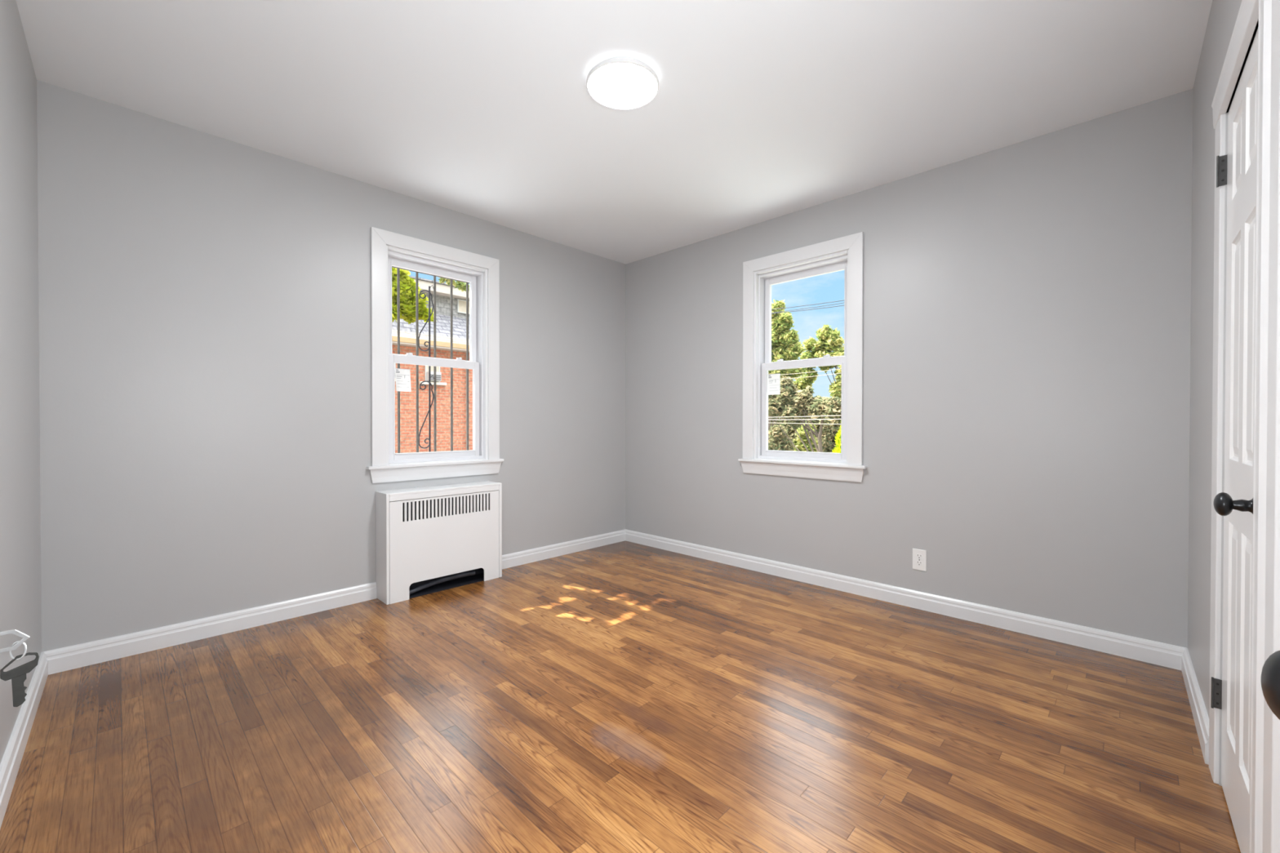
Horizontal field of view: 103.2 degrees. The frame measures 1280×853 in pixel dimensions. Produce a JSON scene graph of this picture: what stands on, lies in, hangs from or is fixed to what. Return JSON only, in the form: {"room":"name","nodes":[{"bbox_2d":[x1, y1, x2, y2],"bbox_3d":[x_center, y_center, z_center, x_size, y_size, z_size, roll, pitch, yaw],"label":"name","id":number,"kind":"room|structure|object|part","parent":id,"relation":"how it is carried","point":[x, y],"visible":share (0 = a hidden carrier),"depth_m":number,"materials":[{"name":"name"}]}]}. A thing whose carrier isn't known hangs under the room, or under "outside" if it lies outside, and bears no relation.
{"room":"empty bedroom","nodes":[
{"label":"empty bedroom","id":0,"kind":"room"},
{"bbox_2d":[0,0,41,764],"bbox_3d":[-1.140,-0.183,0.632,3.921,2.440,0.200,1,1,45],"label":"wall","id":1,"kind":"structure","parent":0,"point":[20,602],"depth_m":1.67,"materials":[{"name":"grey paint"}]},
{"bbox_2d":[0,652,48,828],"bbox_3d":[-1.670,0.984,1.317,2.219,0.095,0.018,1,1,45],"label":"baseboard","id":2,"kind":"structure","parent":1,"relation":"attached to","point":[11,759],"depth_m":1.58,"materials":[{"name":"white paint"}]},
{"bbox_3d":[-0.441,0.042,0.207,0.800,1.980,0.093,1,1,44],"label":"door","id":3,"kind":"structure","parent":1,"relation":"in","visible":0},
{"bbox_2d":[0,629,30,653],"bbox_3d":[-0.637,0.213,0.494,0.002,0.020,0.056,1,1,44],"label":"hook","id":4,"kind":"object","parent":3,"relation":"attached to","point":[15,632],"visible":1,"depth_m":0.51,"materials":[{"name":"silver metal"}]},
{"bbox_2d":[8,640,27,660],"bbox_3d":[-0.623,0.224,0.508,0.003,0.019,0.012,1,1,44],"label":"ring","id":5,"kind":"object","parent":4,"relation":"hanging from","point":[11,656],"visible":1,"depth_m":0.51,"materials":[{"name":"silver metal"}]},
{"bbox_2d":[0,652,39,706],"bbox_3d":[-0.623,0.255,0.509,0.003,0.051,0.025,0,1,30],"label":"key","id":6,"kind":"object","parent":3,"relation":"attached to","point":[17,675],"visible":1,"depth_m":0.51,"materials":[{"name":"metal"}]},
{"bbox_3d":[-0.623,0.265,0.509,0.002,0.032,0.010,0,1,30],"label":"key blade","id":7,"kind":"part","parent":6,"relation":"part of","materials":[{"name":"grey metal"}]},
{"bbox_2d":[36,80,625,652],"bbox_3d":[-1.327,-0.205,3.397,0.200,2.440,3.638,1,1,44],"label":"wall","id":8,"kind":"structure","parent":0,"point":[204,299],"depth_m":2.54,"materials":[{"name":"grey paint"}]},
{"bbox_2d":[42,582,377,675],"bbox_3d":[-2.011,0.973,2.546,0.018,0.095,1.286,1,1,44],"label":"baseboard","id":9,"kind":"structure","parent":8,"relation":"attached to","point":[75,656],"depth_m":2.43,"materials":[{"name":"white paint"}]},
{"bbox_2d":[391,266,469,453],"bbox_3d":[-1.409,-0.352,3.532,0.106,1.491,0.864,1,1,44],"label":"guard","id":10,"kind":"object","parent":8,"relation":"attached to","point":[417,335],"visible":0.66,"depth_m":3.54,"materials":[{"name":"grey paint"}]},
{"bbox_3d":[-1.442,-1.065,3.558,0.008,0.020,0.852,1,1,44],"label":"rail","id":11,"kind":"part","parent":10,"relation":"part of","materials":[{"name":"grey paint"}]},
{"bbox_2d":[366,226,503,483],"bbox_3d":[-1.334,-0.420,3.324,0.190,1.504,0.886,1,1,44],"label":"window","id":12,"kind":"structure","parent":8,"relation":"in","point":[388,249],"depth_m":3.28,"materials":[{"name":"white paint"}]},
{"bbox_2d":[395,368,411,391],"bbox_3d":[-1.484,-0.291,3.179,0.004,0.142,0.098,1,1,44],"label":"paper label","id":13,"kind":"object","parent":12,"relation":"attached to","point":[402,376],"visible":1,"depth_m":3.18,"materials":[{"name":"white paper"}]},
{"bbox_3d":[-1.372,-0.735,3.357,0.035,0.650,0.605,1,1,44],"label":"sash","id":14,"kind":"part","parent":12,"relation":"part of","materials":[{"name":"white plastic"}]},
{"bbox_3d":[-1.343,-0.118,3.333,0.036,0.657,0.605,1,1,44],"label":"sash","id":15,"kind":"part","parent":12,"relation":"part of","materials":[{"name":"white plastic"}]},
{"bbox_3d":[-1.357,-0.428,3.347,0.115,1.308,0.650,1,1,44],"label":"frame","id":16,"kind":"part","parent":12,"relation":"part of","materials":[{"name":"white plastic"}]},
{"bbox_2d":[502,529,625,568],"bbox_3d":[-0.586,0.963,4.016,0.018,0.095,1.330,1,1,44],"label":"baseboard","id":17,"kind":"structure","parent":8,"relation":"attached to","point":[510,560],"depth_m":3.97,"materials":[{"name":"white paint"}]},
{"bbox_2d":[15,0,1212,264],"bbox_3d":[-0.057,-1.512,1.880,4.119,0.200,4.035,1,1,44],"label":"ceiling","id":18,"kind":"structure","parent":0,"point":[760,111],"depth_m":2.08,"materials":[{"name":"white paint"}]},
{"bbox_2d":[586,57,658,109],"bbox_3d":[-0.070,-1.394,2.061,0.295,0.039,0.295,1,1,44],"label":"ceiling light","id":19,"kind":"object","parent":18,"relation":"in","point":[618,82],"visible":1,"depth_m":2.04,"materials":[{"name":"plastic"}]},
{"bbox_2d":[0,540,1240,852],"bbox_3d":[-0.060,1.103,1.901,4.119,0.150,4.035,1,1,44],"label":"floor","id":20,"kind":"structure","parent":0,"point":[624,696],"depth_m":1.72,"materials":[{"name":"brown wood"}]},
{"bbox_2d":[375,480,502,604],"bbox_3d":[-1.250,0.699,3.216,0.173,0.634,0.738,1,1,44],"label":"radiator cover","id":21,"kind":"object","parent":20,"relation":"on","point":[429,540],"visible":1,"depth_m":3.11,"materials":[{"name":"white metal"}]},
{"bbox_2d":[625,88,1192,648],"bbox_3d":[1.348,-0.201,3.198,3.919,2.440,0.200,1,1,44],"label":"wall","id":22,"kind":"structure","parent":0,"point":[1027,304],"depth_m":2.62,"materials":[{"name":"grey paint"}]},
{"bbox_2d":[737,231,866,482],"bbox_3d":[1.085,-0.418,3.388,0.886,1.504,0.190,1,1,44],"label":"window","id":23,"kind":"structure","parent":22,"relation":"in","point":[846,253],"depth_m":3.36,"materials":[{"name":"white paint"}]},
{"bbox_2d":[768,373,780,395],"bbox_3d":[0.935,-0.295,3.543,0.093,0.146,0.004,1,1,44],"label":"paper label","id":24,"kind":"object","parent":23,"relation":"attached to","point":[774,380],"visible":1,"depth_m":3.54,"materials":[{"name":"white paper"}]},
{"bbox_3d":[1.108,-0.426,3.411,0.650,1.308,0.115,1,1,44],"label":"frame","id":25,"kind":"part","parent":23,"relation":"part of","materials":[{"name":"white plastic"}]},
{"bbox_3d":[1.092,-0.117,3.400,0.605,0.657,0.036,1,1,44],"label":"sash","id":26,"kind":"part","parent":23,"relation":"part of","materials":[{"name":"white plastic"}]},
{"bbox_3d":[1.121,-0.733,3.424,0.605,0.650,0.035,1,1,44],"label":"sash","id":27,"kind":"part","parent":23,"relation":"part of","materials":[{"name":"white plastic"}]},
{"bbox_2d":[625,528,1186,670],"bbox_3d":[1.082,0.970,3.312,3.393,0.095,0.018,1,1,44],"label":"baseboard","id":28,"kind":"structure","parent":22,"relation":"attached to","point":[1157,653],"depth_m":2.73,"materials":[{"name":"white paint"}]},
{"bbox_2d":[912,548,926,571],"bbox_3d":[1.568,0.748,2.846,0.072,0.117,0.008,1,1,44],"label":"wall outlet","id":29,"kind":"object","parent":22,"relation":"attached to","point":[919,556],"visible":1,"depth_m":2.84,"materials":[{"name":"white plastic"}]},
{"bbox_2d":[915,560,922,566],"bbox_3d":[1.566,0.768,2.845,0.034,0.028,0.003,1,1,44],"label":"receptacle","id":30,"kind":"object","parent":29,"relation":"attached to","point":[918,563],"depth_m":2.84,"materials":[{"name":"white plastic"}]},
{"bbox_2d":[915,553,922,559],"bbox_3d":[1.566,0.729,2.845,0.034,0.028,0.003,1,1,44],"label":"receptacle","id":31,"kind":"object","parent":29,"relation":"attached to","point":[918,556],"depth_m":2.84,"materials":[{"name":"white plastic"}]},
{"bbox_2d":[1187,0,1258,786],"bbox_3d":[1.280,-0.181,0.695,0.520,2.440,3.488,1,1,44],"label":"wall","id":32,"kind":"structure","parent":0,"point":[1223,15],"depth_m":1.78,"materials":[{"name":"grey paint"}]},
{"bbox_2d":[1181,648,1208,764],"bbox_3d":[2.019,0.983,1.845,0.018,0.095,0.820,0,1,43],"label":"baseboard","id":33,"kind":"structure","parent":32,"relation":"attached to","point":[1200,715],"depth_m":1.76,"materials":[{"name":"white paint"}]},
{"bbox_2d":[1208,0,1279,852],"bbox_3d":[1.407,0.027,1.194,0.104,2.017,0.937,0,1,43],"label":"door","id":34,"kind":"structure","parent":32,"relation":"in","point":[1249,504],"depth_m":1.19,"materials":[{"name":"white paint"}]},
{"bbox_3d":[1.707,0.025,1.488,0.032,2.017,0.098,0,1,43],"label":"casing","id":35,"kind":"part","parent":34,"relation":"part of","materials":[{"name":"white paint"}]},
{"bbox_3d":[1.563,0.547,1.335,0.007,0.575,0.140,0,1,43],"label":"panel","id":36,"kind":"part","parent":34,"relation":"part of","materials":[{"name":"white paint"}]},
{"bbox_3d":[1.274,0.168,1.084,0.064,0.066,0.066,0,1,43],"label":"knob","id":37,"kind":"part","parent":34,"relation":"part of","materials":[{"name":"black metal"}]},
{"bbox_3d":[1.563,-0.204,1.328,0.007,0.587,0.140,0,1,43],"label":"panel","id":38,"kind":"part","parent":34,"relation":"part of","materials":[{"name":"white paint"}]},
{"bbox_3d":[1.417,-0.937,1.177,0.040,0.090,0.935,0,1,43],"label":"head casing","id":39,"kind":"part","parent":34,"relation":"part of","materials":[{"name":"white paint"}]},
{"bbox_3d":[1.564,-0.720,1.324,0.007,0.212,0.140,0,1,43],"label":"panel","id":40,"kind":"part","parent":34,"relation":"part of","materials":[{"name":"white paint"}]},
{"bbox_3d":[1.430,0.548,1.194,0.007,0.575,0.134,0,1,43],"label":"panel","id":41,"kind":"part","parent":34,"relation":"part of","materials":[{"name":"white paint"}]},
{"bbox_3d":[1.431,-0.203,1.188,0.007,0.587,0.134,0,1,43],"label":"panel","id":42,"kind":"part","parent":34,"relation":"part of","materials":[{"name":"white paint"}]},
{"bbox_3d":[1.431,-0.719,1.184,0.007,0.212,0.134,0,1,43],"label":"panel","id":43,"kind":"part","parent":34,"relation":"part of","materials":[{"name":"white paint"}]},
{"bbox_3d":[1.173,0.029,0.930,0.042,2.017,0.232,0,1,43],"label":"casing","id":44,"kind":"part","parent":34,"relation":"part of","materials":[{"name":"white paint"}]},
{"bbox_2d":[1260,650,1279,719],"bbox_3d":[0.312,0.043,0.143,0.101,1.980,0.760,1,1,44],"label":"door knob","id":45,"kind":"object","parent":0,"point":[1270,673],"depth_m":0.39,"materials":[{"name":"black metal"}]},
{"label":"outside","id":46,"kind":"structure","parent":0,"visible":0},
{"bbox_3d":[-12.332,1.990,32.867,56.561,0.150,90.000,1,1,44],"label":"ground","id":47,"kind":"structure","parent":46,"visible":0},
{"bbox_2d":[391,266,469,324],"bbox_3d":[-4.448,-2.184,6.433,6.137,8.858,5.527,0,1,27],"label":"maple tree","id":48,"kind":"object","parent":47,"relation":"on","point":[407,285],"visible":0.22,"depth_m":8.57,"materials":[{"name":"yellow plant"}]},
{"bbox_2d":[391,275,472,453],"bbox_3d":[-7.858,-0.806,13.221,6.300,5.770,14.450,1,1,44],"label":"brick house","id":49,"kind":"structure","parent":47,"relation":"on","point":[407,331],"depth_m":12.30,"materials":[{"name":"red brick"}]},
{"bbox_2d":[426,365,439,372],"bbox_3d":[-4.947,-1.280,12.101,0.008,0.380,0.300,1,1,44],"label":"blind","id":50,"kind":"object","parent":49,"relation":"hanging from","point":[427,366],"depth_m":12.09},
{"bbox_3d":[-4.923,-1.027,12.080,0.100,0.065,0.620,1,1,44],"label":"stone sill","id":51,"kind":"part","parent":49,"relation":"part of","materials":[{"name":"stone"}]},
{"bbox_2d":[430,374,440,380],"bbox_3d":[-4.842,-1.163,12.000,0.009,0.129,0.270,1,1,44],"label":"vent grille","id":52,"kind":"object","parent":49,"relation":"attached to","point":[437,376],"depth_m":12.03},
{"bbox_2d":[458,300,469,313],"bbox_3d":[-4.723,-3.233,13.723,0.008,0.300,0.380,1,1,44],"label":"blind","id":53,"kind":"object","parent":49,"relation":"hanging from","point":[462,304],"depth_m":13.66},
{"bbox_2d":[768,424,795,451],"bbox_3d":[3.286,1.082,12.024,0.757,2.255,0.581,1,1,44],"label":"bush","id":54,"kind":"object","parent":47,"relation":"on","point":[778,441],"visible":0.52,"depth_m":11.87,"materials":[{"name":"green plant"}]},
{"bbox_2d":[768,299,806,439],"bbox_3d":[3.294,-0.562,13.417,1.260,5.515,2.317,0,1,-32],"label":"oak tree","id":55,"kind":"object","parent":47,"relation":"on","point":[786,345],"visible":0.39,"depth_m":12.93,"materials":[{"name":"green plant"}]},
{"bbox_2d":[770,396,828,452],"bbox_3d":[5.781,0.499,17.370,4.451,3.331,0.958,1,1,44],"label":"oak tree","id":56,"kind":"object","parent":47,"relation":"on","point":[791,432],"visible":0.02,"depth_m":17.54,"materials":[{"name":"green plant"}]},
{"bbox_2d":[768,376,841,452],"bbox_3d":[3.603,0.543,10.966,0.689,3.351,2.856,0,1,-45],"label":"oak tree","id":57,"kind":"object","parent":47,"relation":"on","point":[792,401],"visible":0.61,"depth_m":10.96,"materials":[{"name":"green plant"}]},
{"bbox_2d":[793,422,817,452],"bbox_3d":[4.132,1.055,12.714,0.846,2.298,0.623,1,1,44],"label":"bush","id":58,"kind":"object","parent":47,"relation":"on","point":[798,444],"visible":0.4,"depth_m":12.59,"materials":[{"name":"green plant"}]},
{"bbox_2d":[792,324,844,398],"bbox_3d":[5.195,-0.295,13.817,0.770,4.987,2.281,0,1,-43],"label":"oak tree","id":59,"kind":"object","parent":47,"relation":"on","point":[829,340],"visible":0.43,"depth_m":13.77,"materials":[{"name":"green plant"}]},
{"bbox_2d":[822,424,839,453],"bbox_3d":[5.095,1.030,13.310,0.912,2.331,0.716,1,1,44],"label":"bush","id":60,"kind":"object","parent":47,"relation":"on","point":[828,442],"visible":0.34,"depth_m":13.23,"materials":[{"name":"green plant"}]},
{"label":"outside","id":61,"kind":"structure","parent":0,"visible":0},
{"bbox_3d":[35.174,2.220,10.034,43.439,0.150,56.645,1,1,44],"label":"ground","id":62,"kind":"structure","parent":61,"visible":0},
{"bbox_2d":[831,421,840,453],"bbox_3d":[2.830,1.029,7.034,1.503,2.320,1.575,1,1,44],"label":"arborvitae","id":63,"kind":"object","parent":62,"relation":"on","point":[837,450],"visible":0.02,"depth_m":6.98,"materials":[{"name":"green plant"}]},
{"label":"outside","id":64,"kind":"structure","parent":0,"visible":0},
{"bbox_2d":[773,300,843,309],"bbox_3d":[3.253,-2.335,9.366,5.513,0.228,0.012,1,1,44],"label":"overhead cable","id":65,"kind":"object","parent":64,"point":[838,300],"visible":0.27,"depth_m":9.45,"materials":[{"name":"black rubber"}]},
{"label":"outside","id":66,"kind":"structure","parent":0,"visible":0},
{"bbox_2d":[771,302,843,313],"bbox_3d":[3.253,-2.265,9.366,5.513,0.152,0.010,1,1,44],"label":"overhead cable","id":67,"kind":"object","parent":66,"point":[840,303],"visible":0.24,"depth_m":9.46,"materials":[{"name":"black rubber"}]},
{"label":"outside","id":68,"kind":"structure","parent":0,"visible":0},
{"bbox_2d":[771,305,844,314],"bbox_3d":[3.253,-2.251,9.366,5.513,0.250,0.012,1,1,44],"label":"overhead cable","id":69,"kind":"object","parent":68,"point":[839,305],"visible":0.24,"depth_m":9.47,"materials":[{"name":"black rubber"}]},
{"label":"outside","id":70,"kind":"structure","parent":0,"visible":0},
{"bbox_2d":[768,415,839,417],"bbox_3d":[3.103,-0.254,9.525,7.828,0.172,0.012,1,1,44],"label":"overhead cable","id":71,"kind":"object","parent":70,"point":[818,415],"visible":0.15,"depth_m":9.51,"materials":[{"name":"grey metal"}]},
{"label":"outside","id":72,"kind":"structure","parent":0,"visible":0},
{"bbox_2d":[768,418,840,420],"bbox_3d":[3.103,-0.192,9.526,7.829,0.143,0.016,1,1,44],"label":"overhead cable","id":73,"kind":"object","parent":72,"point":[812,419],"visible":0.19,"depth_m":9.52,"materials":[{"name":"grey metal"}]},
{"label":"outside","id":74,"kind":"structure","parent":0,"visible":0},
{"bbox_2d":[772,422,840,424],"bbox_3d":[3.104,-0.108,9.526,7.829,0.141,0.010,1,1,44],"label":"overhead cable","id":75,"kind":"object","parent":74,"point":[772,423],"visible":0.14,"depth_m":9.39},
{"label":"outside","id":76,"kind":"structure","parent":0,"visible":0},
{"bbox_2d":[785,368,838,374],"bbox_3d":[2.944,-1.043,9.674,3.253,0.085,0.008,1,1,44],"label":"overhead cable","id":77,"kind":"object","parent":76,"point":[835,369],"visible":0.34,"depth_m":9.41,"materials":[{"name":"grey metal"}]},
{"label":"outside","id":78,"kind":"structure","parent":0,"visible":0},
{"bbox_2d":[780,373,840,379],"bbox_3d":[2.944,-0.964,9.675,3.253,0.097,0.008,1,1,44],"label":"overhead cable","id":79,"kind":"object","parent":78,"point":[837,373],"visible":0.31,"depth_m":9.45,"materials":[{"name":"grey metal"}]}
]}

